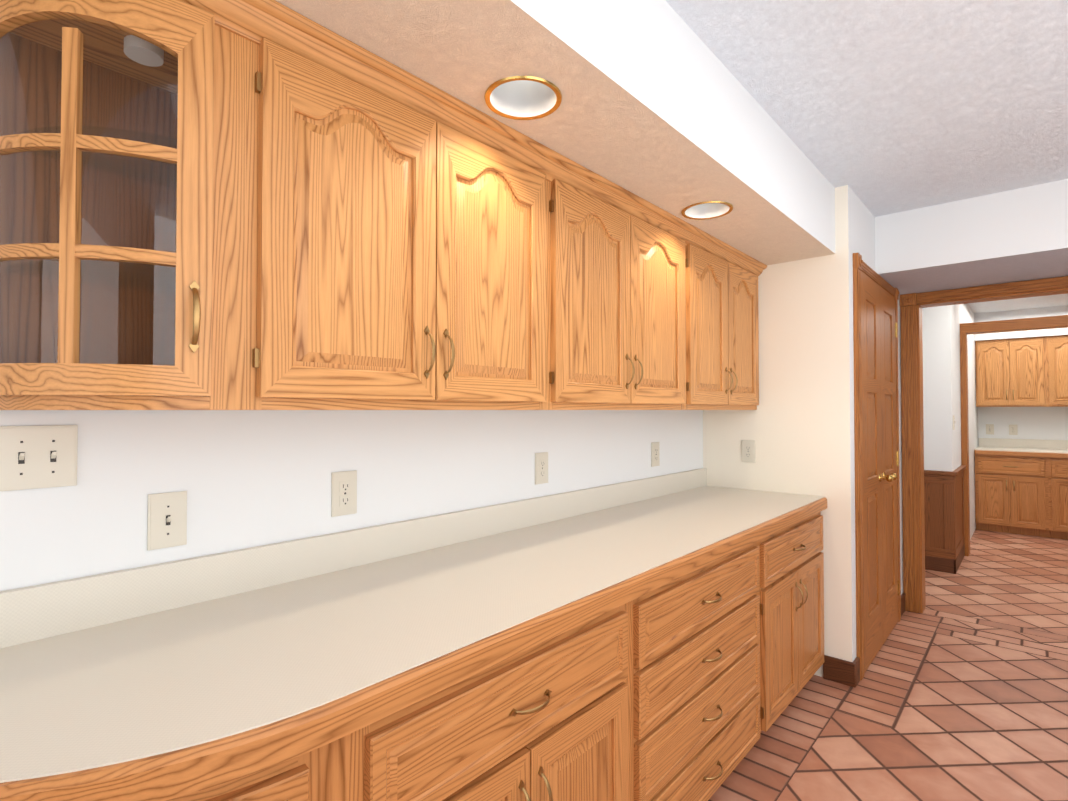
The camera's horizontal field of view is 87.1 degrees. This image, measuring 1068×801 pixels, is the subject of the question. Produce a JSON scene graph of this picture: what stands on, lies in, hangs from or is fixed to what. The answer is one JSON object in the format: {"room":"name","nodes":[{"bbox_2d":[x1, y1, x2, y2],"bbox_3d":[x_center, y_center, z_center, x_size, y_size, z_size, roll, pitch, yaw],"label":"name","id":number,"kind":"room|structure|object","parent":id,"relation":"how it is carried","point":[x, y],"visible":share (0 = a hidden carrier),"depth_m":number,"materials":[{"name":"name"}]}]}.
{"room":"kitchen","nodes":[
{"label":"kitchen","id":0,"kind":"room"},
{"bbox_2d":[0,278,1067,590],"bbox_3d":[3.656,0.139,1.441,6.640,2.440,15.120,-1,-1,42],"label":"wall","id":1,"kind":"structure","parent":0,"point":[248,478],"depth_m":1.52,"materials":[{"name":"white paint"}]},
{"bbox_2d":[0,425,77,490],"bbox_3d":[-0.947,0.108,1.072,0.019,0.120,0.120,-1,-1,42],"label":"switch plate","id":2,"kind":"object","parent":1,"relation":"attached to","point":[34,457],"visible":1,"depth_m":1.07,"materials":[{"name":"beige plastic"}]},
{"bbox_2d":[0,0,246,409],"bbox_3d":[-0.770,-0.345,1.025,0.355,0.725,0.366,-1,-1,42],"label":"upper cabinet","id":3,"kind":"object","parent":1,"relation":"attached to","point":[123,137],"visible":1,"depth_m":1.04,"materials":[{"name":"brown wood"}]},
{"bbox_2d":[147,491,186,550],"bbox_3d":[-0.801,0.263,1.232,0.019,0.120,0.074,-1,-1,42],"label":"switch plate","id":4,"kind":"object","parent":1,"relation":"attached to","point":[167,521],"visible":1,"depth_m":1.23,"materials":[{"name":"beige plastic"}]},
{"bbox_2d":[331,470,356,516],"bbox_3d":[-0.523,0.256,1.552,0.009,0.120,0.074,-1,-1,42],"label":"electrical outlet","id":5,"kind":"object","parent":1,"relation":"attached to","point":[343,492],"visible":1,"depth_m":1.55,"materials":[{"name":"beige plastic"}]},
{"bbox_2d":[244,38,546,409],"bbox_3d":[-0.351,-0.337,1.490,0.358,0.725,0.885,-1,-1,42],"label":"upper cabinet","id":6,"kind":"object","parent":1,"relation":"attached to","point":[395,255],"visible":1,"depth_m":1.27,"materials":[{"name":"brown wood"}]},
{"bbox_2d":[535,452,547,484],"bbox_3d":[0.031,0.262,2.173,0.009,0.120,0.074,-1,-1,42],"label":"electrical outlet","id":7,"kind":"object","parent":1,"relation":"attached to","point":[541,468],"visible":1,"depth_m":2.17,"materials":[{"name":"beige plastic"}]},
{"bbox_2d":[546,178,685,409],"bbox_3d":[0.246,-0.326,2.159,0.358,0.725,0.910,-1,-1,42],"label":"upper cabinet","id":8,"kind":"object","parent":1,"relation":"attached to","point":[615,313],"visible":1,"depth_m":1.97,"materials":[{"name":"brown wood"}]},
{"bbox_2d":[179,0,766,275],"bbox_3d":[0.099,-0.710,1.996,0.367,0.061,3.046,-1,-1,42],"label":"crown molding","id":9,"kind":"structure","parent":8,"relation":"attached to","point":[258,21],"depth_m":1.36,"materials":[{"name":"brown wood"}]},
{"bbox_2d":[651,442,659,466],"bbox_3d":[0.612,0.270,2.824,0.009,0.120,0.074,-1,-1,42],"label":"electrical outlet","id":10,"kind":"object","parent":1,"relation":"attached to","point":[655,459],"visible":1,"depth_m":2.81,"materials":[{"name":"beige plastic"}]},
{"bbox_2d":[684,243,758,409],"bbox_3d":[0.830,-0.315,2.813,0.358,0.725,0.844,-1,-1,42],"label":"upper cabinet","id":11,"kind":"object","parent":1,"relation":"attached to","point":[722,343],"visible":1,"depth_m":2.67,"materials":[{"name":"brown wood"}]},
{"bbox_2d":[861,271,899,672],"bbox_3d":[1.996,0.360,3.180,0.084,2.033,0.950,-1,-1,42],"label":"closet doors","id":12,"kind":"structure","parent":1,"relation":"in","point":[880,457],"depth_m":3.13,"materials":[{"name":"brown wood"}]},
{"bbox_2d":[853,253,908,680],"bbox_3d":[1.973,0.328,3.195,0.030,2.117,1.100,-1,-1,42],"label":"door frame","id":13,"kind":"structure","parent":1,"relation":"attached to","point":[859,265],"depth_m":2.81,"materials":[{"name":"brown wood"}]},
{"bbox_2d":[823,544,964,687],"bbox_3d":[2.451,1.347,4.174,0.937,0.115,3.415,-1,-1,42],"label":"baseboard","id":14,"kind":"structure","parent":1,"relation":"attached to","point":[844,672],"depth_m":2.77,"materials":[{"name":"brown wood"}]},
{"bbox_2d":[924,465,965,559],"bbox_3d":[3.334,0.949,5.156,0.955,0.715,0.784,-1,-1,42],"label":"wall panel","id":15,"kind":"object","parent":1,"relation":"attached to","point":[944,510],"visible":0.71,"depth_m":4.66,"materials":[{"name":"brown wood"}]},
{"bbox_2d":[905,276,1067,612],"bbox_3d":[3.118,0.335,3.268,1.638,2.107,0.166,-1,-1,42],"label":"door frame","id":16,"kind":"structure","parent":1,"relation":"attached to","point":[912,305],"depth_m":3.73,"materials":[{"name":"brown wood"}]},
{"bbox_2d":[986,424,993,434],"bbox_3d":[5.378,0.340,6.629,0.074,0.120,0.019,-1,-1,42],"label":"electrical outlet","id":17,"kind":"object","parent":1,"relation":"attached to","point":[989,428],"visible":1,"depth_m":6.63,"materials":[{"name":"beige plastic"}]},
{"bbox_2d":[975,337,1046,406],"bbox_3d":[5.417,-0.308,6.390,0.600,0.758,0.338,-1,-1,42],"label":"upper cabinet","id":18,"kind":"object","parent":1,"relation":"attached to","point":[1026,372],"depth_m":6.25,"materials":[{"name":"brown wood"}]},
{"bbox_2d":[1009,425,1017,434],"bbox_3d":[5.538,0.338,6.493,0.074,0.120,0.009,-1,-1,42],"label":"electrical outlet","id":19,"kind":"object","parent":1,"relation":"attached to","point":[1012,429],"visible":1,"depth_m":6.49,"materials":[{"name":"beige plastic"}]},
{"bbox_2d":[1047,335,1067,406],"bbox_3d":[5.865,-0.314,5.990,0.600,0.758,0.338,-1,-1,42],"label":"upper cabinet","id":20,"kind":"object","parent":1,"relation":"attached to","point":[1057,346],"depth_m":6.01,"materials":[{"name":"brown wood"}]},
{"bbox_2d":[275,0,1067,340],"bbox_3d":[3.656,-0.965,1.460,6.640,0.430,15.120,-1,-1,42],"label":"ceiling","id":21,"kind":"structure","parent":0,"point":[933,134],"depth_m":1.83,"materials":[{"name":"white paint"}]},
{"bbox_2d":[484,76,561,119],"bbox_3d":[-0.027,-0.791,1.399,0.194,0.090,0.194,-1,-1,42],"label":"recessed light","id":22,"kind":"object","parent":21,"relation":"in","point":[523,97],"visible":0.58,"depth_m":1.45,"materials":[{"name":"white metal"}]},
{"bbox_2d":[681,201,732,219],"bbox_3d":[0.671,-0.778,2.181,0.194,0.090,0.194,-1,-1,42],"label":"recessed light","id":23,"kind":"object","parent":21,"relation":"in","point":[706,210],"visible":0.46,"depth_m":2.24,"materials":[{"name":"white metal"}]},
{"bbox_2d":[703,185,902,676],"bbox_3d":[1.724,0.174,3.513,0.758,2.440,1.400,-1,-1,42],"label":"wall","id":24,"kind":"structure","parent":0,"point":[797,425],"depth_m":2.87,"materials":[{"name":"beige paint"}]},
{"bbox_2d":[741,440,755,462],"bbox_3d":[1.168,0.276,3.062,0.074,0.120,0.009,-1,-1,42],"label":"electrical outlet","id":25,"kind":"object","parent":24,"relation":"attached to","point":[748,450],"visible":1,"depth_m":3.06,"materials":[{"name":"beige plastic"}]},
{"bbox_2d":[708,529,1067,800],"bbox_3d":[3.361,1.415,1.764,7.500,0.100,15.000,-1,-1,42],"label":"floor","id":26,"kind":"structure","parent":0,"point":[959,692],"depth_m":2.51,"materials":[{"name":"tile"}]},
{"bbox_2d":[166,735,348,800],"bbox_3d":[-0.724,0.927,0.821,0.667,0.845,0.658,-1,-1,42],"label":"base cabinet","id":27,"kind":"object","parent":26,"relation":"on","point":[319,774],"visible":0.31,"depth_m":0.81,"materials":[{"name":"brown wood"}]},
{"bbox_2d":[348,603,628,800],"bbox_3d":[-0.233,0.936,1.366,0.671,0.845,0.810,-1,-1,42],"label":"base cabinet","id":28,"kind":"object","parent":26,"relation":"on","point":[548,720],"visible":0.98,"depth_m":1.15,"materials":[{"name":"brown wood"}]},
{"bbox_2d":[628,542,759,800],"bbox_3d":[0.345,0.947,2.014,0.671,0.845,0.925,-1,-1,42],"label":"base cabinet","id":29,"kind":"object","parent":26,"relation":"on","point":[694,679],"visible":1,"depth_m":1.73,"materials":[{"name":"brown wood"}]},
{"bbox_2d":[0,468,826,800],"bbox_3d":[0.131,0.443,1.799,0.652,0.154,3.270,-1,-1,42],"label":"countertop","id":30,"kind":"structure","parent":29,"relation":"on","point":[164,682],"depth_m":1.11,"materials":[{"name":"laminate"}]},
{"bbox_2d":[757,512,823,731],"bbox_3d":[0.940,0.958,2.681,0.671,0.845,0.864,-1,-1,42],"label":"base cabinet","id":31,"kind":"object","parent":26,"relation":"on","point":[790,593],"visible":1,"depth_m":2.40,"materials":[{"name":"brown wood"}]},
{"bbox_2d":[975,454,1050,537],"bbox_3d":[5.317,1.017,6.256,0.600,0.844,0.638,-1,-1,42],"label":"base cabinet","id":32,"kind":"object","parent":26,"relation":"on","point":[1025,495],"depth_m":6.01,"materials":[{"name":"brown wood"}]},
{"bbox_2d":[974,438,1067,457],"bbox_3d":[5.762,0.510,5.862,1.800,0.154,0.648,-1,-1,42],"label":"countertop","id":33,"kind":"structure","parent":32,"relation":"on","point":[1027,447],"depth_m":6.24,"materials":[{"name":"laminate"}]},
{"bbox_2d":[1051,457,1067,539],"bbox_3d":[5.765,1.010,5.857,0.600,0.844,0.638,-1,-1,42],"label":"base cabinet","id":34,"kind":"object","parent":26,"relation":"on","point":[1059,466],"depth_m":5.77,"materials":[{"name":"brown wood"}]}
]}

